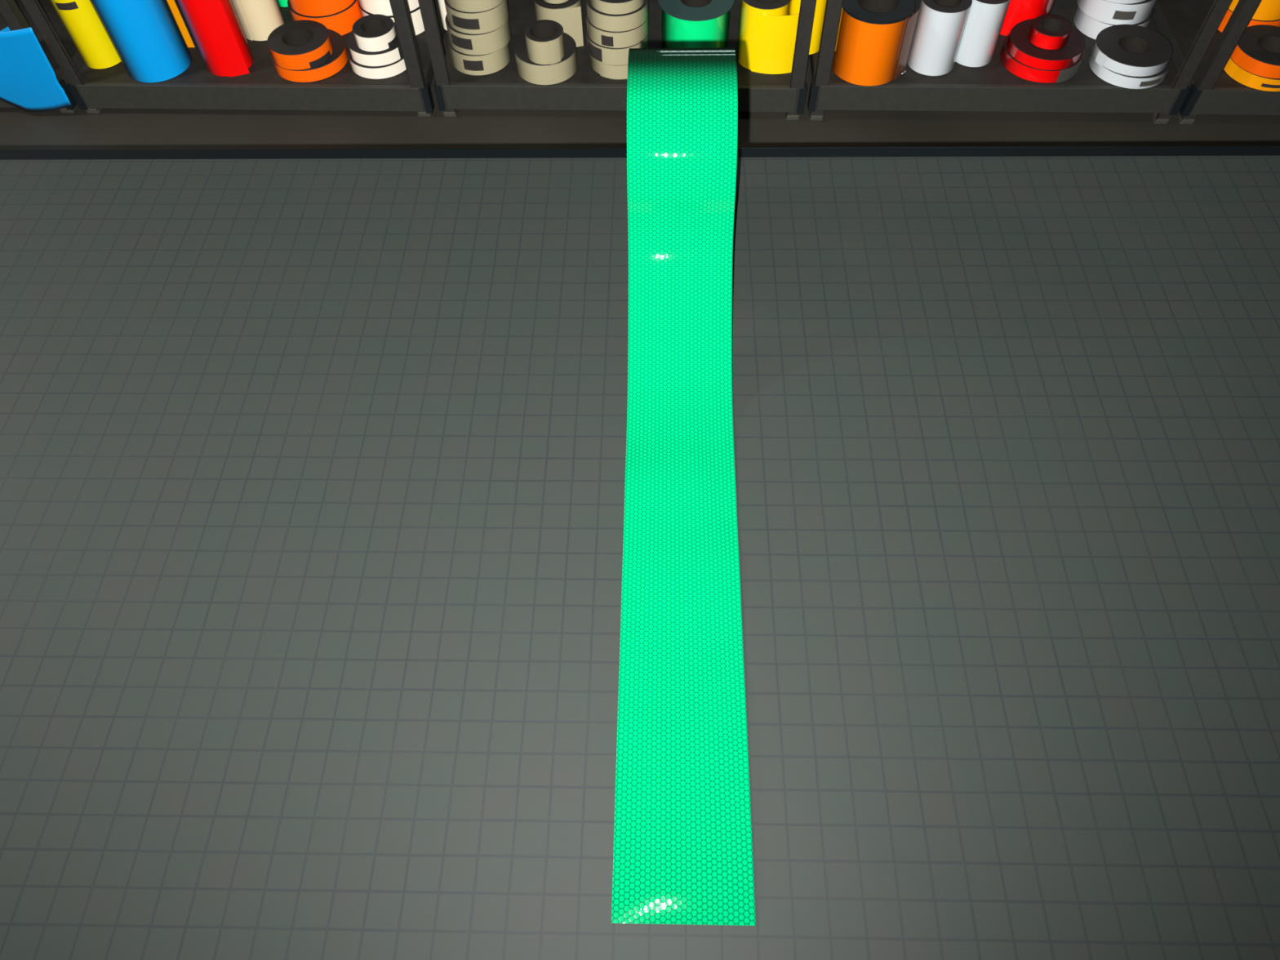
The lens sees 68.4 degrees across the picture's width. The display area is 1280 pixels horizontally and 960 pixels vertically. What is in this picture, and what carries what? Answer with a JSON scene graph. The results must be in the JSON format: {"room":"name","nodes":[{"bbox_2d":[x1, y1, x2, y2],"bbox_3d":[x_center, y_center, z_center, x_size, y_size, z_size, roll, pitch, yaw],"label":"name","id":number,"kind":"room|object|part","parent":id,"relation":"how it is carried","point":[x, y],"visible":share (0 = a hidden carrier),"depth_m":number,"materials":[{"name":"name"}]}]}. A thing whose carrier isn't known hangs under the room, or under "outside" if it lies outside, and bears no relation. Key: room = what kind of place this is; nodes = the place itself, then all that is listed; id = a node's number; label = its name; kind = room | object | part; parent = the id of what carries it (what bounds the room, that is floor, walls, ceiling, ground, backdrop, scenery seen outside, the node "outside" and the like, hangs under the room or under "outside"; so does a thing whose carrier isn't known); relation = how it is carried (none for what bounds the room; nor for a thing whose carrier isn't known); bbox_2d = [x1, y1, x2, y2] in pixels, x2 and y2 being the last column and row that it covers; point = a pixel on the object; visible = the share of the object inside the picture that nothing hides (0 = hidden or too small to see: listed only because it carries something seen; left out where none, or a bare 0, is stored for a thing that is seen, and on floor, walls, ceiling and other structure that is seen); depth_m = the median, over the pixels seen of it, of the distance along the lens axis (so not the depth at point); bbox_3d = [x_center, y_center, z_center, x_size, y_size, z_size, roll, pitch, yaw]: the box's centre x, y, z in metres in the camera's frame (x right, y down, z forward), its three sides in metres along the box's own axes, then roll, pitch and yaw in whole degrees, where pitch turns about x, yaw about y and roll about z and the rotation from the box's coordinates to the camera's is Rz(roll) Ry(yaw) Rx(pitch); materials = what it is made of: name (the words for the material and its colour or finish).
{"room":"sign-making workshop","nodes":[
{"label":"sign-making workshop","id":0,"kind":"room"},
{"bbox_2d":[0,30,1279,150],"bbox_3d":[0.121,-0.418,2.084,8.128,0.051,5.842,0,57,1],"label":"shelf","id":1,"kind":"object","parent":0,"point":[110,129],"depth_m":2.36,"materials":[{"name":"black metal"}]},
{"bbox_2d":[0,0,84,113],"bbox_3d":[-1.905,-1.382,2.211,0.910,0.864,0.462,1,57,2],"label":"shelving rack","id":2,"kind":"object","parent":1,"relation":"on","point":[14,12],"visible":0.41,"depth_m":2.43,"materials":[{"name":"grey metal"}]},
{"bbox_2d":[0,13,71,111],"bbox_3d":[-1.551,-1.075,2.363,0.246,0.230,0.166,1,57,2],"label":"tape roll","id":3,"kind":"object","parent":2,"relation":"on","point":[28,82],"visible":0.94,"depth_m":2.33,"materials":[{"name":"blue plastic"}]},
{"bbox_3d":[-1.460,-1.170,2.504,0.011,0.038,0.381,1,57,2],"label":"rail","id":4,"kind":"part","parent":2,"relation":"part of","materials":[{"name":"black metal"}]},
{"bbox_2d":[21,0,445,116],"bbox_3d":[-0.977,-1.359,2.177,0.910,0.864,0.462,1,57,2],"label":"shelving rack","id":5,"kind":"object","parent":1,"relation":"on","point":[94,90],"depth_m":2.36,"materials":[{"name":"grey metal"}]},
{"bbox_3d":[-1.415,-1.192,2.072,0.033,0.855,0.025,1,57,2],"label":"post","id":6,"kind":"part","parent":5,"relation":"part of","materials":[{"name":"grey metal"}]},
{"bbox_2d":[49,0,120,69],"bbox_3d":[-1.376,-1.179,2.275,0.102,0.346,0.102,1,57,2],"label":"tape roll","id":7,"kind":"object","parent":5,"relation":"on","point":[79,18],"visible":0.87,"depth_m":2.32,"materials":[{"name":"yellow plastic"}]},
{"bbox_2d":[89,0,191,82],"bbox_3d":[-1.227,-1.162,2.245,0.161,0.372,0.161,1,57,2],"label":"tape roll","id":8,"kind":"object","parent":5,"relation":"on","point":[146,36],"visible":1,"depth_m":2.28,"materials":[{"name":"blue plastic"}]},
{"bbox_3d":[-1.165,-1.213,2.301,0.023,0.333,0.005,2,57,2],"label":"tape strip","id":9,"kind":"part","parent":5,"relation":"part of","materials":[{"name":"orange plastic"}]},
{"bbox_2d":[177,0,253,76],"bbox_3d":[-1.044,-1.160,2.246,0.119,0.362,0.117,1,57,2],"label":"tape roll","id":10,"kind":"object","parent":5,"relation":"on","point":[215,28],"visible":1,"depth_m":2.29,"materials":[{"name":"red plastic"}]},
{"bbox_2d":[231,0,284,40],"bbox_3d":[-0.987,-1.262,2.358,0.107,0.283,0.107,1,57,2],"label":"tape roll","id":11,"kind":"object","parent":5,"relation":"on","point":[258,19],"visible":0.77,"depth_m":2.41,"materials":[{"name":"beige plastic"}]},
{"bbox_2d":[277,0,288,7],"bbox_3d":[-0.956,-1.349,2.453,0.046,0.220,0.046,1,57,2],"label":"tape roll","id":12,"kind":"object","parent":5,"relation":"on","point":[283,3],"visible":0.55,"depth_m":2.52,"materials":[{"name":"green plastic"}]},
{"bbox_2d":[270,28,347,82],"bbox_3d":[-0.836,-1.076,2.383,0.186,0.034,0.186,1,57,2],"label":"tape roll","id":13,"kind":"object","parent":5,"relation":"on","point":[338,60],"visible":0.37,"depth_m":2.35,"materials":[{"name":"orange plastic"}]},
{"bbox_2d":[266,19,333,70],"bbox_3d":[-0.844,-1.082,2.341,0.149,0.042,0.149,1,57,2],"label":"tape roll","id":14,"kind":"object","parent":13,"relation":"on","point":[317,49],"visible":1,"depth_m":2.32,"materials":[{"name":"orange plastic"}]},
{"bbox_2d":[287,0,361,35],"bbox_3d":[-0.824,-1.238,2.474,0.183,0.058,0.183,1,57,2],"label":"tape roll","id":15,"kind":"object","parent":5,"relation":"on","point":[342,22],"visible":0.28,"depth_m":2.43,"materials":[{"name":"orange plastic"}]},
{"bbox_2d":[288,0,354,16],"bbox_3d":[-0.823,-1.266,2.426,0.173,0.052,0.173,1,57,2],"label":"tape roll","id":16,"kind":"object","parent":15,"relation":"on","point":[306,7],"visible":1,"depth_m":2.39,"materials":[{"name":"orange plastic"}]},
{"bbox_2d":[346,48,406,79],"bbox_3d":[-0.655,-1.073,2.378,0.159,0.032,0.158,1,57,2],"label":"tape roll","id":17,"kind":"object","parent":5,"relation":"on","point":[396,68],"visible":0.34,"depth_m":2.34,"materials":[{"name":"beige plastic"}]},
{"bbox_2d":[346,22,403,66],"bbox_3d":[-0.653,-1.090,2.350,0.149,0.033,0.147,1,57,2],"label":"tape roll","id":18,"kind":"object","parent":17,"relation":"on","point":[389,55],"visible":0.44,"depth_m":2.31,"materials":[{"name":"beige plastic"}]},
{"bbox_2d":[352,13,397,52],"bbox_3d":[-0.650,-1.096,2.311,0.101,0.039,0.100,1,57,2],"label":"tape roll","id":19,"kind":"object","parent":18,"relation":"on","point":[374,33],"visible":1,"depth_m":2.30,"materials":[{"name":"beige plastic"}]},
{"bbox_2d":[358,1,424,35],"bbox_3d":[-0.637,-1.231,2.463,0.182,0.062,0.182,1,57,2],"label":"tape roll","id":20,"kind":"object","parent":5,"relation":"on","point":[415,15],"visible":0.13,"depth_m":2.42,"materials":[{"name":"beige plastic"}]},
{"bbox_2d":[358,0,419,15],"bbox_3d":[-0.638,-1.266,2.410,0.177,0.062,0.177,1,57,2],"label":"tape roll","id":21,"kind":"object","parent":20,"relation":"on","point":[373,6],"visible":0.52,"depth_m":2.38,"materials":[{"name":"beige plastic"}]},
{"bbox_3d":[-0.555,-1.171,2.040,0.033,0.855,0.025,1,57,2],"label":"post","id":22,"kind":"part","parent":5,"relation":"part of","materials":[{"name":"grey metal"}]},
{"bbox_3d":[-0.532,-1.148,2.469,0.011,0.038,0.381,1,57,2],"label":"rail","id":23,"kind":"part","parent":5,"relation":"part of","materials":[{"name":"black metal"}]},
{"bbox_2d":[417,0,816,120],"bbox_3d":[-0.048,-1.337,2.143,0.914,0.864,0.462,1,57,2],"label":"shelving rack","id":24,"kind":"object","parent":1,"relation":"on","point":[455,90],"visible":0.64,"depth_m":2.33,"materials":[{"name":"grey metal"}]},
{"bbox_3d":[-0.489,-1.170,2.037,0.033,0.855,0.025,1,57,2],"label":"post","id":25,"kind":"part","parent":24,"relation":"part of","materials":[{"name":"grey metal"}]},
{"bbox_2d":[437,0,447,30],"bbox_3d":[-0.478,-1.222,2.413,0.076,0.115,0.076,1,57,2],"label":"tape roll","id":26,"kind":"object","parent":24,"relation":"on","point":[441,2],"visible":0.13,"depth_m":2.40,"materials":[{"name":"beige plastic"}]},
{"bbox_2d":[448,37,511,75],"bbox_3d":[-0.400,-1.079,2.354,0.149,0.054,0.150,1,57,2],"label":"tape roll","id":27,"kind":"object","parent":24,"relation":"on","point":[487,64],"visible":0.48,"depth_m":2.32,"materials":[{"name":"beige plastic"}]},
{"bbox_2d":[444,14,511,55],"bbox_3d":[-0.396,-1.110,2.309,0.153,0.054,0.154,1,57,2],"label":"tape roll","id":28,"kind":"object","parent":27,"relation":"on","point":[494,41],"visible":0.44,"depth_m":2.27,"materials":[{"name":"beige plastic"}]},
{"bbox_2d":[444,0,509,34],"bbox_3d":[-0.392,-1.138,2.263,0.148,0.054,0.149,1,57,2],"label":"tape roll","id":29,"kind":"object","parent":28,"relation":"on","point":[489,20],"visible":0.7,"depth_m":2.23,"materials":[{"name":"beige plastic"}]},
{"bbox_2d":[446,0,503,12],"bbox_3d":[-0.389,-1.165,2.217,0.143,0.052,0.143,1,57,2],"label":"tape roll","id":30,"kind":"object","parent":29,"relation":"on","point":[467,6],"visible":1,"depth_m":2.19,"materials":[{"name":"beige plastic"}]},
{"bbox_2d":[514,31,577,84],"bbox_3d":[-0.232,-1.046,2.329,0.151,0.054,0.151,1,57,2],"label":"tape roll","id":31,"kind":"object","parent":24,"relation":"on","point":[531,72],"visible":0.52,"depth_m":2.30,"materials":[{"name":"beige plastic"}]},
{"bbox_2d":[524,19,564,64],"bbox_3d":[-0.228,-1.052,2.264,0.091,0.060,0.091,1,57,2],"label":"tape roll","id":32,"kind":"object","parent":31,"relation":"on","point":[544,40],"visible":1,"depth_m":2.25,"materials":[{"name":"beige plastic"}]},
{"bbox_2d":[533,0,583,46],"bbox_3d":[-0.204,-1.176,2.384,0.123,0.104,0.122,1,57,2],"label":"tape roll","id":33,"kind":"object","parent":24,"relation":"on","point":[569,14],"visible":0.54,"depth_m":2.33,"materials":[{"name":"beige plastic"}]},
{"bbox_2d":[544,0,568,4],"bbox_3d":[-0.207,-1.217,2.317,0.076,0.052,0.076,1,57,2],"label":"tape roll","id":34,"kind":"object","parent":33,"relation":"on","point":[553,2],"visible":1,"depth_m":2.31,"materials":[{"name":"beige plastic"}]},
{"bbox_2d":[590,56,627,79],"bbox_3d":[-0.053,-1.057,2.343,0.143,0.037,0.147,1,57,2],"label":"tape roll","id":35,"kind":"object","parent":24,"relation":"on","point":[614,72],"visible":0.3,"depth_m":2.31,"materials":[{"name":"beige plastic"}]},
{"bbox_2d":[586,29,648,65],"bbox_3d":[-0.055,-1.081,2.310,0.151,0.044,0.151,1,57,2],"label":"tape roll","id":36,"kind":"object","parent":35,"relation":"on","point":[607,55],"visible":0.31,"depth_m":2.27,"materials":[{"name":"beige plastic"}]},
{"bbox_2d":[586,13,648,48],"bbox_3d":[-0.054,-1.103,2.273,0.149,0.041,0.149,1,57,2],"label":"tape roll","id":37,"kind":"object","parent":36,"relation":"on","point":[622,39],"visible":0.46,"depth_m":2.24,"materials":[{"name":"beige plastic"}]},
{"bbox_2d":[586,0,648,31],"bbox_3d":[-0.053,-1.125,2.238,0.146,0.040,0.146,1,57,2],"label":"tape roll","id":38,"kind":"object","parent":37,"relation":"on","point":[631,20],"visible":0.56,"depth_m":2.20,"materials":[{"name":"beige plastic"}]},
{"bbox_2d":[590,0,644,14],"bbox_3d":[-0.053,-1.140,2.206,0.130,0.030,0.130,1,57,2],"label":"tape roll","id":39,"kind":"object","parent":38,"relation":"on","point":[608,6],"visible":1,"depth_m":2.17,"materials":[{"name":"beige plastic"}]},
{"bbox_2d":[657,0,734,48],"bbox_3d":[0.137,-1.127,2.328,0.184,0.131,0.184,1,57,2],"label":"tape roll","id":40,"kind":"object","parent":24,"relation":"on","point":[686,24],"visible":0.78,"depth_m":2.26,"materials":[{"name":"green plastic"}]},
{"bbox_2d":[736,0,798,74],"bbox_3d":[0.307,-1.097,2.287,0.134,0.161,0.128,1,57,2],"label":"tape roll","id":41,"kind":"object","parent":24,"relation":"on","point":[767,29],"visible":1,"depth_m":2.25,"materials":[{"name":"yellow plastic"}]},
{"bbox_3d":[0.375,-1.149,2.006,0.033,0.855,0.025,1,57,2],"label":"post","id":42,"kind":"part","parent":24,"relation":"part of","materials":[{"name":"grey metal"}]},
{"bbox_2d":[0,146,1279,159],"bbox_3d":[0.042,0.402,1.065,2.845,0.760,1.422,0,57,1],"label":"work table","id":43,"kind":"object","parent":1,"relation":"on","point":[1069,150],"visible":0.11,"depth_m":1.13,"materials":[{"name":"black metal"}]},
{"bbox_2d":[0,155,1279,959],"bbox_3d":[0.061,0.160,0.768,2.692,0.002,1.300,0,57,1],"label":"cutting mat","id":44,"kind":"object","parent":43,"relation":"on","point":[312,471],"visible":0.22,"depth_m":0.83,"materials":[{"name":"plastic"}]},
{"bbox_2d":[611,47,755,925],"bbox_3d":[0.036,-0.078,0.801,0.104,0.204,0.805,0,57,1],"label":"tape roll","id":45,"kind":"object","parent":44,"relation":"on","point":[682,854],"visible":1,"depth_m":0.84,"materials":[{"name":"teal plastic"}]},
{"bbox_2d":[807,0,1231,124],"bbox_3d":[0.866,-1.315,2.109,0.895,0.864,0.462,1,57,2],"label":"shelving rack","id":46,"kind":"object","parent":1,"relation":"on","point":[988,87],"visible":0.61,"depth_m":2.28,"materials":[{"name":"grey metal"}]},
{"bbox_2d":[790,0,826,54],"bbox_3d":[0.406,-1.185,2.247,0.105,0.306,0.105,1,57,2],"label":"tape roll","id":47,"kind":"object","parent":46,"relation":"on","point":[820,9],"visible":0.35,"depth_m":2.28,"materials":[{"name":"yellow plastic"}]},
{"bbox_3d":[0.441,-1.133,2.421,0.011,0.038,0.381,1,57,2],"label":"rail","id":48,"kind":"part","parent":46,"relation":"part of","materials":[{"name":"black metal"}]},
{"bbox_3d":[0.434,-1.148,2.003,0.033,0.855,0.025,1,57,2],"label":"post","id":49,"kind":"part","parent":46,"relation":"part of","materials":[{"name":"grey metal"}]},
{"bbox_2d":[831,0,919,85],"bbox_3d":[0.557,-1.065,2.251,0.179,0.162,0.170,1,57,2],"label":"tape roll","id":50,"kind":"object","parent":46,"relation":"on","point":[874,37],"visible":0.99,"depth_m":2.20,"materials":[{"name":"orange plastic"}]},
{"bbox_2d":[906,0,972,75],"bbox_3d":[0.714,-1.073,2.253,0.114,0.162,0.114,1,57,2],"label":"tape roll","id":51,"kind":"object","parent":46,"relation":"on","point":[940,27],"visible":0.98,"depth_m":2.22,"materials":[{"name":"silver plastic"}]},
{"bbox_2d":[955,0,1010,66],"bbox_3d":[0.818,-1.095,2.266,0.100,0.161,0.100,1,57,2],"label":"tape roll","id":52,"kind":"object","parent":46,"relation":"on","point":[984,22],"visible":0.86,"depth_m":2.24,"materials":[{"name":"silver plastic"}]},
{"bbox_2d":[1000,0,1054,35],"bbox_3d":[0.963,-1.243,2.282,0.130,0.291,0.137,27,61,18],"label":"tape roll","id":53,"kind":"object","parent":46,"relation":"on","point":[1018,11],"visible":0.4,"depth_m":2.32,"materials":[{"name":"red plastic"}]},
{"bbox_2d":[1000,33,1084,83],"bbox_3d":[0.981,-1.042,2.304,0.189,0.034,0.188,1,57,2],"label":"tape roll","id":54,"kind":"object","parent":46,"relation":"on","point":[1010,63],"visible":0.27,"depth_m":2.26,"materials":[{"name":"red plastic"}]},
{"bbox_2d":[1006,17,1084,70],"bbox_3d":[0.978,-1.053,2.274,0.175,0.027,0.175,1,57,2],"label":"tape roll","id":55,"kind":"object","parent":54,"relation":"on","point":[1019,46],"visible":0.69,"depth_m":2.24,"materials":[{"name":"red plastic"}]},
{"bbox_2d":[1027,14,1071,49],"bbox_3d":[0.977,-1.068,2.247,0.091,0.035,0.091,1,57,2],"label":"tape roll","id":56,"kind":"object","parent":55,"relation":"on","point":[1049,32],"visible":1,"depth_m":2.23,"materials":[{"name":"red plastic"}]},
{"bbox_2d":[1073,5,1153,39],"bbox_3d":[1.193,-1.174,2.377,0.176,0.047,0.176,1,57,2],"label":"tape roll","id":57,"kind":"object","parent":46,"relation":"on","point":[1090,27],"visible":0.26,"depth_m":2.35,"materials":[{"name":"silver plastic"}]},
{"bbox_2d":[1076,0,1156,25],"bbox_3d":[1.185,-1.203,2.335,0.178,0.055,0.179,1,57,2],"label":"tape roll","id":58,"kind":"object","parent":57,"relation":"on","point":[1102,11],"visible":0.87,"depth_m":2.30,"materials":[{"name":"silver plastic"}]},
{"bbox_2d":[1104,0,1145,4],"bbox_3d":[1.170,-1.231,2.291,0.178,0.051,0.178,1,57,2],"label":"tape roll","id":59,"kind":"object","parent":58,"relation":"on","point":[1123,2],"visible":1,"depth_m":2.26,"materials":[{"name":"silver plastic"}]},
{"bbox_2d":[1088,46,1171,88],"bbox_3d":[1.187,-1.016,2.284,0.181,0.030,0.182,1,57,2],"label":"tape roll","id":60,"kind":"object","parent":46,"relation":"on","point":[1105,74],"visible":0.36,"depth_m":2.25,"materials":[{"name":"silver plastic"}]},
{"bbox_2d":[1092,24,1172,76],"bbox_3d":[1.179,-1.031,2.260,0.175,0.027,0.174,1,57,2],"label":"tape roll","id":61,"kind":"object","parent":60,"relation":"on","point":[1108,51],"visible":1,"depth_m":2.24,"materials":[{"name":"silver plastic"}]},
{"bbox_3d":[1.280,-1.127,1.972,0.033,0.855,0.025,1,57,2],"label":"post","id":62,"kind":"part","parent":46,"relation":"part of","materials":[{"name":"grey metal"}]},
{"bbox_2d":[1151,0,1279,124],"bbox_3d":[1.785,-1.293,2.075,0.919,0.864,0.462,1,57,2],"label":"shelving rack","id":63,"kind":"object","parent":1,"relation":"on","point":[1212,91],"visible":0.54,"depth_m":2.28,"materials":[{"name":"grey metal"}]},
{"bbox_3d":[1.349,-1.110,2.389,0.011,0.038,0.381,1,57,2],"label":"rail","id":64,"kind":"part","parent":63,"relation":"part of","materials":[{"name":"black metal"}]},
{"bbox_3d":[1.342,-1.126,1.970,0.033,0.855,0.025,1,57,2],"label":"post","id":65,"kind":"part","parent":63,"relation":"part of","materials":[{"name":"grey metal"}]},
{"bbox_2d":[1217,8,1279,32],"bbox_3d":[1.536,-1.176,2.370,0.168,0.055,0.168,1,57,2],"label":"tape roll","id":66,"kind":"object","parent":63,"relation":"on","point":[1252,22],"visible":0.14,"depth_m":2.32,"materials":[{"name":"orange plastic"}]},
{"bbox_2d":[1227,0,1279,20],"bbox_3d":[1.532,-1.205,2.323,0.165,0.056,0.165,1,57,2],"label":"tape roll","id":67,"kind":"object","parent":66,"relation":"on","point":[1267,10],"visible":0.63,"depth_m":2.29,"materials":[{"name":"orange plastic"}]},
{"bbox_2d":[1223,48,1279,91],"bbox_3d":[1.508,-1.006,2.273,0.183,0.033,0.184,1,57,2],"label":"tape roll","id":68,"kind":"object","parent":63,"relation":"on","point":[1246,78],"visible":0.33,"depth_m":2.24,"materials":[{"name":"orange plastic"}]},
{"bbox_2d":[1231,24,1279,78],"bbox_3d":[1.499,-1.020,2.241,0.167,0.034,0.167,1,57,2],"label":"tape roll","id":69,"kind":"object","parent":68,"relation":"on","point":[1250,54],"visible":0.91,"depth_m":2.23,"materials":[{"name":"orange plastic"}]}
]}

